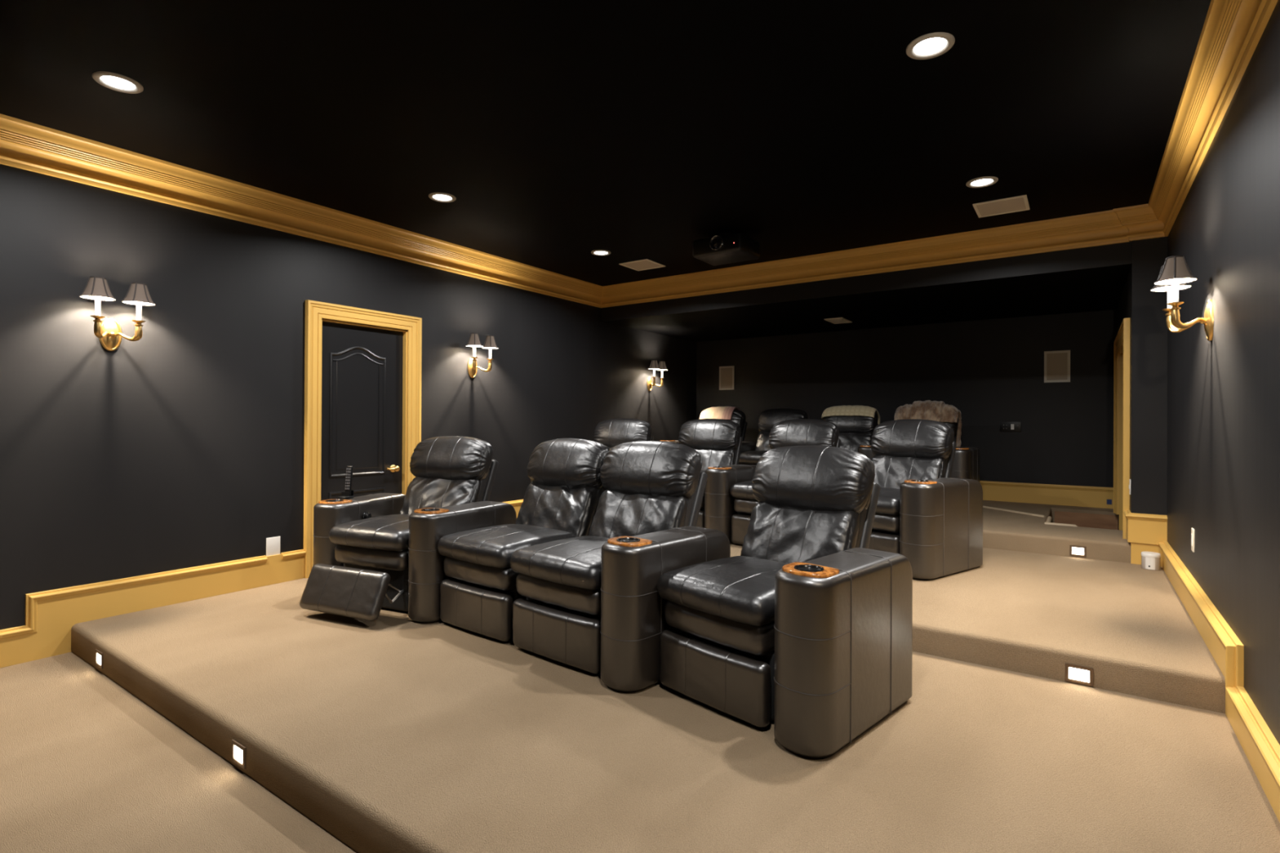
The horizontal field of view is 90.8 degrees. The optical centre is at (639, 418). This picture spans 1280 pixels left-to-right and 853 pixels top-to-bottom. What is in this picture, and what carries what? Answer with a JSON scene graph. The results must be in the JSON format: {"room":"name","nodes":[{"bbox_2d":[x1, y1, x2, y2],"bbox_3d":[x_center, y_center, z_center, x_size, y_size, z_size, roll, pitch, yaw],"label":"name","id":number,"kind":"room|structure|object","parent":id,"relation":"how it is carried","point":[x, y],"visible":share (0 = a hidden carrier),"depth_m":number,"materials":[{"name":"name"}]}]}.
{"room":"home theater","nodes":[
{"label":"home theater","id":0,"kind":"room"},
{"bbox_2d":[0,652,357,852],"bbox_3d":[-0.087,1.471,3.747,5.505,0.120,11.260,0,0,35],"label":"floor","id":1,"kind":"structure","parent":0,"point":[86,766],"depth_m":2.42,"materials":[{"name":"beige carpet"}]},
{"bbox_2d":[0,164,696,630],"bbox_3d":[-2.398,-0.076,5.370,0.150,3.360,11.560,0,0,35],"label":"wall","id":2,"kind":"structure","parent":0,"point":[180,445],"depth_m":4.35,"materials":[{"name":"black paint"}]},
{"bbox_2d":[79,275,155,351],"bbox_3d":[-3.209,-0.634,3.869,0.234,0.421,0.370,0,0,35],"label":"wall sconce","id":3,"kind":"object","parent":2,"relation":"attached to","point":[109,334],"visible":1,"depth_m":3.89,"materials":[{"name":"gold metal"}]},
{"bbox_2d":[0,549,306,667],"bbox_3d":[-4.080,1.194,2.801,0.039,0.386,5.136,0,0,35],"label":"baseboard","id":4,"kind":"structure","parent":2,"relation":"attached to","point":[51,615],"depth_m":3.97,"materials":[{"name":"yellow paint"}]},
{"bbox_2d":[266,536,279,556],"bbox_3d":[-2.751,0.965,4.731,0.007,0.156,0.100,0,0,35],"label":"wall outlet","id":5,"kind":"object","parent":2,"relation":"attached to","point":[273,544],"visible":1,"depth_m":4.73,"materials":[{"name":"white plastic"}]},
{"bbox_2d":[0,113,602,307],"bbox_3d":[-2.970,-1.544,4.304,0.124,0.238,8.840,0,0,35],"label":"trim","id":6,"kind":"structure","parent":2,"relation":"attached to","point":[24,144],"depth_m":4.51,"materials":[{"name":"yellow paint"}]},
{"bbox_2d":[320,321,403,500],"bbox_3d":[-2.348,0.223,5.362,0.112,2.018,0.764,0,0,35],"label":"door","id":7,"kind":"structure","parent":2,"relation":"in","point":[362,366],"depth_m":5.37,"materials":[{"name":"black wood"}]},
{"bbox_2d":[303,299,422,577],"bbox_3d":[-2.355,0.157,5.369,0.162,2.165,1.038,0,0,35],"label":"trim","id":8,"kind":"structure","parent":2,"relation":"attached to","point":[315,311],"depth_m":5.04,"materials":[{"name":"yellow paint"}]},
{"bbox_2d":[465,333,498,377],"bbox_3d":[-1.575,-0.618,6.211,0.234,0.421,0.370,0,0,35],"label":"wall sconce","id":9,"kind":"object","parent":2,"relation":"attached to","point":[490,344],"visible":1,"depth_m":6.23,"materials":[{"name":"gold metal"}]},
{"bbox_2d":[502,499,523,517],"bbox_3d":[-0.543,1.074,7.866,0.039,0.695,5.030,0,0,35],"label":"baseboard","id":10,"kind":"structure","parent":2,"relation":"attached to","point":[517,504],"depth_m":6.75,"materials":[{"name":"yellow paint"}]},
{"bbox_2d":[646,360,667,391],"bbox_3d":[0.226,-0.601,8.791,0.234,0.421,0.370,0,0,35],"label":"wall sconce","id":11,"kind":"object","parent":2,"relation":"attached to","point":[654,366],"visible":1,"depth_m":8.80,"materials":[{"name":"gold metal"}]},
{"bbox_2d":[0,0,1211,286],"bbox_3d":[-0.806,-1.706,2.703,5.805,0.100,8.990,0,0,35],"label":"ceiling","id":12,"kind":"structure","parent":0,"point":[559,131],"depth_m":3.33,"materials":[{"name":"black paint"}]},
{"bbox_2d":[92,71,143,93],"bbox_3d":[-2.576,-1.659,3.115,0.196,0.010,0.196,0,0,35],"label":"recessed light","id":13,"kind":"object","parent":12,"relation":"in","point":[113,81],"visible":1,"depth_m":3.11,"materials":[{"name":"grey"}]},
{"bbox_2d":[428,191,456,202],"bbox_3d":[-1.472,-1.649,4.697,0.196,0.010,0.196,0,0,35],"label":"recessed light","id":14,"kind":"object","parent":12,"relation":"in","point":[438,197],"visible":1,"depth_m":4.69,"materials":[{"name":"grey"}]},
{"bbox_2d":[591,249,610,255],"bbox_3d":[-0.385,-1.638,6.219,0.196,0.010,0.196,0,0,35],"label":"recessed light","id":15,"kind":"object","parent":12,"relation":"in","point":[597,252],"visible":1,"depth_m":6.21,"materials":[{"name":"grey"}]},
{"bbox_2d":[618,258,665,271],"bbox_3d":[0.026,-1.635,6.704,0.358,0.008,0.355,0,0,35],"label":"ceiling vent","id":16,"kind":"object","parent":12,"relation":"attached to","point":[642,264],"visible":1,"depth_m":6.69,"materials":[{"name":"white metal"}]},
{"bbox_2d":[623,260,661,270],"bbox_3d":[0.026,-1.637,6.704,0.314,0.005,0.311,0,0,35],"label":"grille","id":17,"kind":"object","parent":16,"relation":"attached to","point":[637,264],"depth_m":6.69,"materials":[{"name":"beige metal"}]},
{"bbox_2d":[693,231,759,266],"bbox_3d":[0.759,-1.532,5.588,0.480,0.215,0.424,0,0,35],"label":"ceiling projector","id":18,"kind":"object","parent":12,"relation":"hanging from","point":[726,247],"visible":1,"depth_m":5.48,"materials":[{"name":"black plastic"}]},
{"bbox_2d":[906,31,955,59],"bbox_3d":[1.278,-1.640,2.778,0.196,0.010,0.196,0,0,35],"label":"recessed light","id":19,"kind":"object","parent":12,"relation":"in","point":[932,45],"visible":1,"depth_m":2.77,"materials":[{"name":"grey"}]},
{"bbox_2d":[965,176,998,187],"bbox_3d":[2.354,-1.629,4.343,0.196,0.010,0.196,0,0,35],"label":"recessed light","id":20,"kind":"object","parent":12,"relation":"in","point":[984,181],"visible":1,"depth_m":4.33,"materials":[{"name":"grey glass"}]},
{"bbox_2d":[972,194,1030,217],"bbox_3d":[2.772,-1.627,4.836,0.350,0.008,0.365,0,0,35],"label":"ceiling speaker","id":21,"kind":"object","parent":12,"relation":"attached to","point":[1019,203],"visible":1,"depth_m":4.82,"materials":[{"name":"white metal"}]},
{"bbox_2d":[976,197,1026,216],"bbox_3d":[2.772,-1.628,4.836,0.306,0.005,0.321,0,0,35],"label":"grille","id":22,"kind":"object","parent":21,"relation":"attached to","point":[1009,205],"depth_m":4.83,"materials":[{"name":"beige metal"}]},
{"bbox_2d":[71,577,1279,852],"bbox_3d":[-0.435,1.326,3.248,5.505,0.164,2.539,0,0,35],"label":"floor","id":23,"kind":"structure","parent":0,"point":[393,732],"depth_m":2.35,"materials":[{"name":"beige carpet"}]},
{"bbox_2d":[95,648,103,669],"bbox_3d":[-2.972,1.320,3.470,0.110,0.084,0.010,0,0,35],"label":"step light","id":24,"kind":"object","parent":23,"relation":"attached to","point":[99,655],"visible":1,"depth_m":3.46,"materials":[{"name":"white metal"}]},
{"bbox_2d":[231,739,245,769],"bbox_3d":[-1.592,1.331,2.506,0.110,0.084,0.010,0,0,35],"label":"step light","id":25,"kind":"object","parent":23,"relation":"attached to","point":[238,750],"visible":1,"depth_m":2.50,"materials":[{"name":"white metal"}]},
{"bbox_2d":[299,435,498,621],"bbox_3d":[-1.739,0.677,4.414,0.980,1.102,1.222,0,0,24],"label":"recliner","id":26,"kind":"object","parent":23,"relation":"on","point":[360,568],"visible":0.8,"depth_m":4.22,"materials":[{"name":"black leather"}]},
{"bbox_2d":[337,490,354,498],"bbox_3d":[-2.100,0.540,4.507,0.070,0.055,0.085,0,0,18],"label":"stand","id":27,"kind":"object","parent":26,"relation":"on","point":[344,495],"visible":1,"depth_m":4.50,"materials":[{"name":"black plastic"}]},
{"bbox_2d":[344,466,353,495],"bbox_3d":[-2.091,0.444,4.531,0.052,0.213,0.035,0,0,18],"label":"remote control","id":28,"kind":"object","parent":27,"relation":"in","point":[348,478],"visible":1,"depth_m":4.52,"materials":[{"name":"black plastic"}]},
{"bbox_2d":[328,514,409,551],"bbox_3d":[-1.640,0.748,4.274,0.642,0.156,0.651,0,0,24],"label":"seat cushion","id":29,"kind":"object","parent":26,"relation":"on","point":[354,532],"depth_m":4.02,"materials":[{"name":"black leather"}]},
{"bbox_2d":[399,476,480,514],"bbox_3d":[-1.482,0.647,4.630,0.634,0.460,0.256,0,0,24],"label":"cushion","id":30,"kind":"object","parent":26,"relation":"on","point":[422,492],"depth_m":4.60,"materials":[{"name":"black leather"}]},
{"bbox_2d":[408,438,609,641],"bbox_3d":[-0.800,0.681,4.077,0.986,1.103,1.051,0,0,33],"label":"recliner","id":31,"kind":"object","parent":23,"relation":"on","point":[460,574],"visible":0.84,"depth_m":3.82,"materials":[{"name":"black leather"}]},
{"bbox_2d":[437,524,576,568],"bbox_3d":[-0.806,0.751,3.850,0.622,0.156,0.651,0,0,37],"label":"seat cushion","id":32,"kind":"object","parent":31,"relation":"on","point":[493,547],"depth_m":3.68,"materials":[{"name":"black leather"}]},
{"bbox_2d":[515,480,598,537],"bbox_3d":[-0.568,0.648,4.161,0.614,0.454,0.256,0,0,37],"label":"cushion","id":33,"kind":"object","parent":31,"relation":"on","point":[569,507],"depth_m":4.07,"materials":[{"name":"black leather"}]},
{"bbox_2d":[510,440,730,691],"bbox_3d":[-0.056,0.684,3.487,1.011,1.102,1.065,0,0,39],"label":"recliner","id":34,"kind":"object","parent":23,"relation":"on","point":[593,603],"visible":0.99,"depth_m":3.17,"materials":[{"name":"black leather"}]},
{"bbox_2d":[510,535,610,590],"bbox_3d":[-0.277,0.753,3.425,0.647,0.156,0.651,0,0,39],"label":"seat cushion","id":35,"kind":"object","parent":34,"relation":"on","point":[574,563],"depth_m":3.21,"materials":[{"name":"black leather"}]},
{"bbox_2d":[589,488,688,537],"bbox_3d":[-0.030,0.647,3.730,0.639,0.456,0.253,0,0,39],"label":"cushion","id":36,"kind":"object","parent":34,"relation":"on","point":[620,512],"depth_m":3.67,"materials":[{"name":"black leather"}]},
{"bbox_2d":[657,445,912,757],"bbox_3d":[0.711,0.686,2.922,1.065,1.103,0.914,0,0,-43],"label":"recliner","id":37,"kind":"object","parent":23,"relation":"on","point":[807,630],"visible":1,"depth_m":2.62,"materials":[{"name":"black leather"}]},
{"bbox_2d":[657,555,787,626],"bbox_3d":[0.489,0.755,2.890,0.651,0.156,0.607,0,0,-43],"label":"seat cushion","id":38,"kind":"object","parent":37,"relation":"on","point":[736,590],"depth_m":2.70,"materials":[{"name":"black leather"}]},
{"bbox_2d":[740,501,859,564],"bbox_3d":[0.775,0.652,3.156,0.257,0.458,0.599,0,0,-43],"label":"cushion","id":39,"kind":"object","parent":37,"relation":"on","point":[786,532],"depth_m":3.10,"materials":[{"name":"black leather"}]},
{"bbox_2d":[600,241,1132,321],"bbox_3d":[1.678,-1.427,6.447,5.292,0.410,0.006,0,0,35],"label":"wall","id":40,"kind":"structure","parent":0,"point":[1117,254],"depth_m":5.93,"materials":[{"name":"black paint"}]},
{"bbox_2d":[600,209,1128,307],"bbox_3d":[1.641,-1.513,6.394,5.292,0.238,0.124,0,0,35],"label":"trim","id":41,"kind":"structure","parent":40,"relation":"attached to","point":[1100,228],"depth_m":5.90,"materials":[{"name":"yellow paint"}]},
{"bbox_2d":[602,263,1131,342],"bbox_3d":[2.400,-1.470,7.482,5.312,0.510,2.520,0,0,35],"label":"ceiling","id":42,"kind":"structure","parent":0,"point":[1100,288],"depth_m":6.90,"materials":[{"name":"black paint"}]},
{"bbox_2d":[823,317,852,324],"bbox_3d":[2.438,-1.208,7.758,0.220,0.010,0.400,0,0,35],"label":"ceiling vent","id":43,"kind":"object","parent":42,"relation":"in","point":[837,320],"visible":1,"depth_m":7.73,"materials":[{"name":"white"}]},
{"bbox_2d":[696,309,1116,487],"bbox_3d":[3.187,-0.037,8.429,5.805,3.360,0.150,0,0,35],"label":"wall","id":44,"kind":"structure","parent":0,"point":[991,371],"depth_m":7.71,"materials":[{"name":"black paint"}]},
{"bbox_2d":[719,365,734,390],"bbox_3d":[1.324,-0.626,9.633,0.250,0.360,0.014,0,0,35],"label":"wall speaker","id":45,"kind":"object","parent":44,"relation":"attached to","point":[726,374],"visible":1,"depth_m":9.63,"materials":[{"name":"white"}]},
{"bbox_2d":[720,367,732,388],"bbox_3d":[1.326,-0.626,9.635,0.198,0.308,0.009,0,0,35],"label":"grille","id":46,"kind":"object","parent":45,"relation":"attached to","point":[726,372],"depth_m":9.63,"materials":[{"name":"beige fabric"}]},
{"bbox_2d":[1000,422,1021,431],"bbox_3d":[4.396,0.093,7.484,0.220,0.120,0.013,0,0,35],"label":"wall control plate","id":47,"kind":"object","parent":44,"relation":"attached to","point":[1004,426],"visible":1,"depth_m":7.48,"materials":[{"name":"black plastic"}]},
{"bbox_2d":[982,506,1076,526],"bbox_3d":[3.757,0.991,6.948,0.368,0.061,2.554,0,0,-9],"label":"trim","id":48,"kind":"structure","parent":44,"relation":"attached to","point":[1049,519],"depth_m":6.32,"materials":[{"name":"beige"}]},
{"bbox_2d":[979,480,1113,508],"bbox_3d":[3.040,0.862,8.410,5.292,0.230,0.039,0,0,35],"label":"baseboard","id":49,"kind":"structure","parent":44,"relation":"attached to","point":[1033,493],"depth_m":7.25,"materials":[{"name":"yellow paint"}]},
{"bbox_2d":[1044,350,1070,382],"bbox_3d":[4.776,-0.601,7.223,0.250,0.360,0.014,0,0,35],"label":"wall speaker","id":50,"kind":"object","parent":44,"relation":"attached to","point":[1056,363],"visible":1,"depth_m":7.22,"materials":[{"name":"white"}]},
{"bbox_2d":[1046,352,1067,380],"bbox_3d":[4.778,-0.601,7.225,0.198,0.308,0.009,0,0,35],"label":"grille","id":51,"kind":"object","parent":50,"relation":"attached to","point":[1056,362],"depth_m":7.22,"materials":[{"name":"beige fabric"}]},
{"bbox_2d":[1106,499,1111,504],"bbox_3d":[5.155,0.911,6.929,0.045,0.055,0.002,0,0,35],"label":"tape strip","id":52,"kind":"object","parent":44,"relation":"attached to","point":[1108,501],"visible":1,"depth_m":6.93,"materials":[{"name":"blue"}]},
{"bbox_2d":[729,542,1225,713],"bbox_3d":[1.014,1.265,5.324,5.505,0.313,2.624,0,0,35],"label":"floor","id":53,"kind":"structure","parent":0,"point":[1033,614],"depth_m":3.41,"materials":[{"name":"beige carpet"}]},
{"bbox_2d":[593,418,653,448],"bbox_3d":[-0.319,0.543,6.641,1.232,1.103,1.065,0,0,21],"label":"recliner","id":54,"kind":"object","parent":53,"relation":"on","point":[611,433],"visible":0.2,"depth_m":6.88,"materials":[{"name":"black leather"}]},
{"bbox_2d":[678,418,755,542],"bbox_3d":[0.649,0.546,6.189,0.957,1.103,1.051,0,0,34],"label":"recliner","id":55,"kind":"object","parent":53,"relation":"on","point":[718,442],"visible":0.56,"depth_m":6.29,"materials":[{"name":"black leather"}]},
{"bbox_2d":[693,448,734,471],"bbox_3d":[0.650,0.507,6.432,0.614,0.464,0.257,0,0,30],"label":"cushion","id":56,"kind":"object","parent":55,"relation":"on","point":[710,457],"depth_m":6.35,"materials":[{"name":"black leather"}]},
{"bbox_2d":[729,418,840,544],"bbox_3d":[1.415,0.549,5.629,0.957,1.103,1.051,0,0,44],"label":"recliner","id":57,"kind":"object","parent":53,"relation":"on","point":[797,432],"visible":0.27,"depth_m":5.76,"materials":[{"name":"black leather"}]},
{"bbox_2d":[729,480,756,500],"bbox_3d":[1.204,0.619,5.565,0.622,0.156,0.651,0,0,40],"label":"seat cushion","id":58,"kind":"object","parent":57,"relation":"on","point":[743,491],"depth_m":5.44,"materials":[{"name":"black leather"}]},
{"bbox_2d":[867,418,982,579],"bbox_3d":[2.079,0.550,4.951,1.051,1.103,0.957,0,0,-37],"label":"recliner","id":59,"kind":"object","parent":53,"relation":"on","point":[926,516],"visible":0.77,"depth_m":4.58,"materials":[{"name":"black leather"}]},
{"bbox_2d":[875,487,899,515],"bbox_3d":[1.860,0.620,4.923,0.650,0.156,0.622,0,0,-41],"label":"seat cushion","id":60,"kind":"object","parent":59,"relation":"on","point":[888,502],"depth_m":4.57,"materials":[{"name":"black leather"}]},
{"bbox_2d":[871,454,945,488],"bbox_3d":[2.159,0.511,5.181,0.257,0.464,0.614,0,0,-41],"label":"cushion","id":61,"kind":"object","parent":59,"relation":"on","point":[891,470],"depth_m":5.13,"materials":[{"name":"black leather"}]},
{"bbox_2d":[1065,662,1093,686],"bbox_3d":[2.076,1.208,2.982,0.110,0.084,0.010,0,0,35],"label":"step light","id":62,"kind":"object","parent":53,"relation":"attached to","point":[1074,673],"visible":1,"depth_m":2.98,"materials":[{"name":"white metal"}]},
{"bbox_2d":[1141,551,1160,570],"bbox_3d":[3.820,1.061,4.717,0.115,0.121,0.115,0,0,35],"label":"plastic tub","id":63,"kind":"object","parent":53,"relation":"on","point":[1150,561],"visible":1,"depth_m":4.68,"materials":[{"name":"beige plastic"}]},
{"bbox_2d":[982,500,1130,563],"bbox_3d":[2.448,1.203,7.354,5.532,0.465,2.445,0,0,35],"label":"floor","id":64,"kind":"structure","parent":0,"point":[1105,544],"depth_m":5.42,"materials":[{"name":"beige carpet"}]},
{"bbox_2d":[659,408,755,452],"bbox_3d":[0.956,0.403,8.569,1.136,1.103,1.036,0,0,35],"label":"recliner","id":65,"kind":"object","parent":64,"relation":"on","point":[738,416],"visible":0.06,"depth_m":8.63,"materials":[{"name":"black leather"}]},
{"bbox_2d":[699,406,740,419],"bbox_3d":[1.129,0.092,8.927,0.531,0.541,0.387,0,0,35],"label":"blanket","id":66,"kind":"object","parent":65,"relation":"on","point":[716,412],"visible":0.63,"depth_m":8.79,"materials":[{"name":"beige fabric"}]},
{"bbox_2d":[738,408,808,466],"bbox_3d":[1.779,0.406,7.995,0.900,1.103,1.036,0,0,35],"label":"recliner","id":67,"kind":"object","parent":64,"relation":"on","point":[767,419],"visible":0.3,"depth_m":8.27,"materials":[{"name":"black leather"}]},
{"bbox_2d":[738,450,768,464],"bbox_3d":[1.578,0.476,7.914,0.622,0.156,0.651,0,0,35],"label":"seat cushion","id":68,"kind":"object","parent":67,"relation":"on","point":[752,457],"depth_m":7.72,"materials":[{"name":"black leather"}]},
{"bbox_2d":[755,431,770,450],"bbox_3d":[1.801,0.373,8.233,0.614,0.449,0.249,0,0,35],"label":"cushion","id":69,"kind":"object","parent":67,"relation":"on","point":[762,442],"depth_m":8.31,"materials":[{"name":"black leather"}]},
{"bbox_2d":[822,412,878,460],"bbox_3d":[2.500,0.408,7.491,0.900,1.103,1.036,0,0,35],"label":"recliner","id":70,"kind":"object","parent":64,"relation":"on","point":[855,432],"visible":0.33,"depth_m":7.66,"materials":[{"name":"black leather"}]},
{"bbox_2d":[821,405,879,424],"bbox_3d":[2.631,0.071,7.895,0.657,0.484,0.362,0,0,35],"label":"blanket","id":71,"kind":"object","parent":70,"relation":"on","point":[862,411],"visible":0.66,"depth_m":7.77,"materials":[{"name":"beige fabric"}]},
{"bbox_2d":[838,432,872,452],"bbox_3d":[2.526,0.368,7.734,0.614,0.464,0.257,0,0,35],"label":"cushion","id":72,"kind":"object","parent":70,"relation":"on","point":[849,441],"depth_m":7.65,"materials":[{"name":"black leather"}]},
{"bbox_2d":[943,417,979,482],"bbox_3d":[3.226,0.410,6.984,0.900,1.103,1.036,0,0,35],"label":"recliner","id":73,"kind":"object","parent":64,"relation":"on","point":[966,465],"visible":0.05,"depth_m":6.38,"materials":[{"name":"black leather"}]},
{"bbox_2d":[893,400,961,447],"bbox_3d":[3.354,0.079,7.364,0.695,0.598,0.492,0,0,35],"label":"fur throw","id":74,"kind":"object","parent":73,"relation":"on","point":[935,411],"visible":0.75,"depth_m":7.22,"materials":[{"name":"fur"}]},
{"bbox_2d":[1069,545,1086,557],"bbox_3d":[3.541,1.067,5.099,0.110,0.084,0.010,0,0,35],"label":"step light","id":75,"kind":"object","parent":64,"relation":"attached to","point":[1074,550],"visible":1,"depth_m":5.10,"materials":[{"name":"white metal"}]},
{"bbox_2d":[1116,236,1167,529],"bbox_3d":[4.675,-0.037,5.807,0.363,3.360,2.446,0,0,35],"label":"wall","id":76,"kind":"structure","parent":0,"point":[1144,307],"depth_m":4.86,"materials":[{"name":"black paint"}]},
{"bbox_2d":[1054,511,1118,529],"bbox_3d":[4.881,1.101,6.737,0.757,0.170,0.011,0,0,35],"label":"trim","id":77,"kind":"structure","parent":76,"relation":"attached to","point":[1079,519],"depth_m":6.77,"materials":[{"name":"brown wood"}]},
{"bbox_2d":[1113,317,1129,538],"bbox_3d":[4.542,0.185,5.780,0.262,1.994,1.808,0,0,35],"label":"trim","id":78,"kind":"structure","parent":76,"relation":"attached to","point":[1122,342],"depth_m":6.45,"materials":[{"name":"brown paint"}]},
{"bbox_2d":[1128,479,1130,494],"bbox_3d":[3.867,0.536,4.980,0.011,0.120,0.060,0,0,35],"label":"light switch","id":79,"kind":"object","parent":76,"relation":"attached to","point":[1129,479],"visible":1,"depth_m":4.96,"materials":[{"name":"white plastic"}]},
{"bbox_2d":[1112,203,1165,241],"bbox_3d":[3.856,-1.506,4.867,0.337,0.238,0.202,0,0,35],"label":"trim","id":80,"kind":"structure","parent":76,"relation":"attached to","point":[1141,222],"depth_m":4.83,"materials":[{"name":"brown paint"}]},
{"bbox_2d":[1123,509,1167,566],"bbox_3d":[3.945,0.952,4.932,0.252,0.442,0.265,0,0,35],"label":"baseboard","id":81,"kind":"structure","parent":76,"relation":"attached to","point":[1144,532],"depth_m":4.84,"materials":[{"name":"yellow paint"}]},
{"bbox_2d":[1166,0,1279,745],"bbox_3d":[1.532,-0.069,1.120,0.150,3.360,9.090,0,0,35],"label":"wall","id":82,"kind":"structure","parent":0,"point":[1224,392],"depth_m":2.66,"materials":[{"name":"black paint"}]},
{"bbox_2d":[1150,255,1213,341],"bbox_3d":[2.779,-0.604,3.239,0.234,0.421,0.370,0,0,35],"label":"wall sconce","id":83,"kind":"object","parent":82,"relation":"attached to","point":[1175,275],"visible":1,"depth_m":3.17,"materials":[{"name":"gold metal"}]},
{"bbox_2d":[1191,528,1194,552],"bbox_3d":[3.203,0.701,3.656,0.010,0.132,0.072,0,0,35],"label":"wall outlet","id":84,"kind":"object","parent":82,"relation":"attached to","point":[1192,529],"visible":1,"depth_m":3.63,"materials":[{"name":"beige plastic"}]},
{"bbox_2d":[1148,0,1278,236],"bbox_3d":[1.442,-1.530,1.223,0.124,0.238,8.840,0,0,35],"label":"trim","id":85,"kind":"structure","parent":82,"relation":"attached to","point":[1232,31],"depth_m":2.91,"materials":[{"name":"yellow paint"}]},
{"bbox_2d":[1158,541,1279,822],"bbox_3d":[1.457,1.156,1.194,0.052,0.511,8.840,0,0,35],"label":"baseboard","id":86,"kind":"structure","parent":82,"relation":"attached to","point":[1261,748],"depth_m":2.55,"materials":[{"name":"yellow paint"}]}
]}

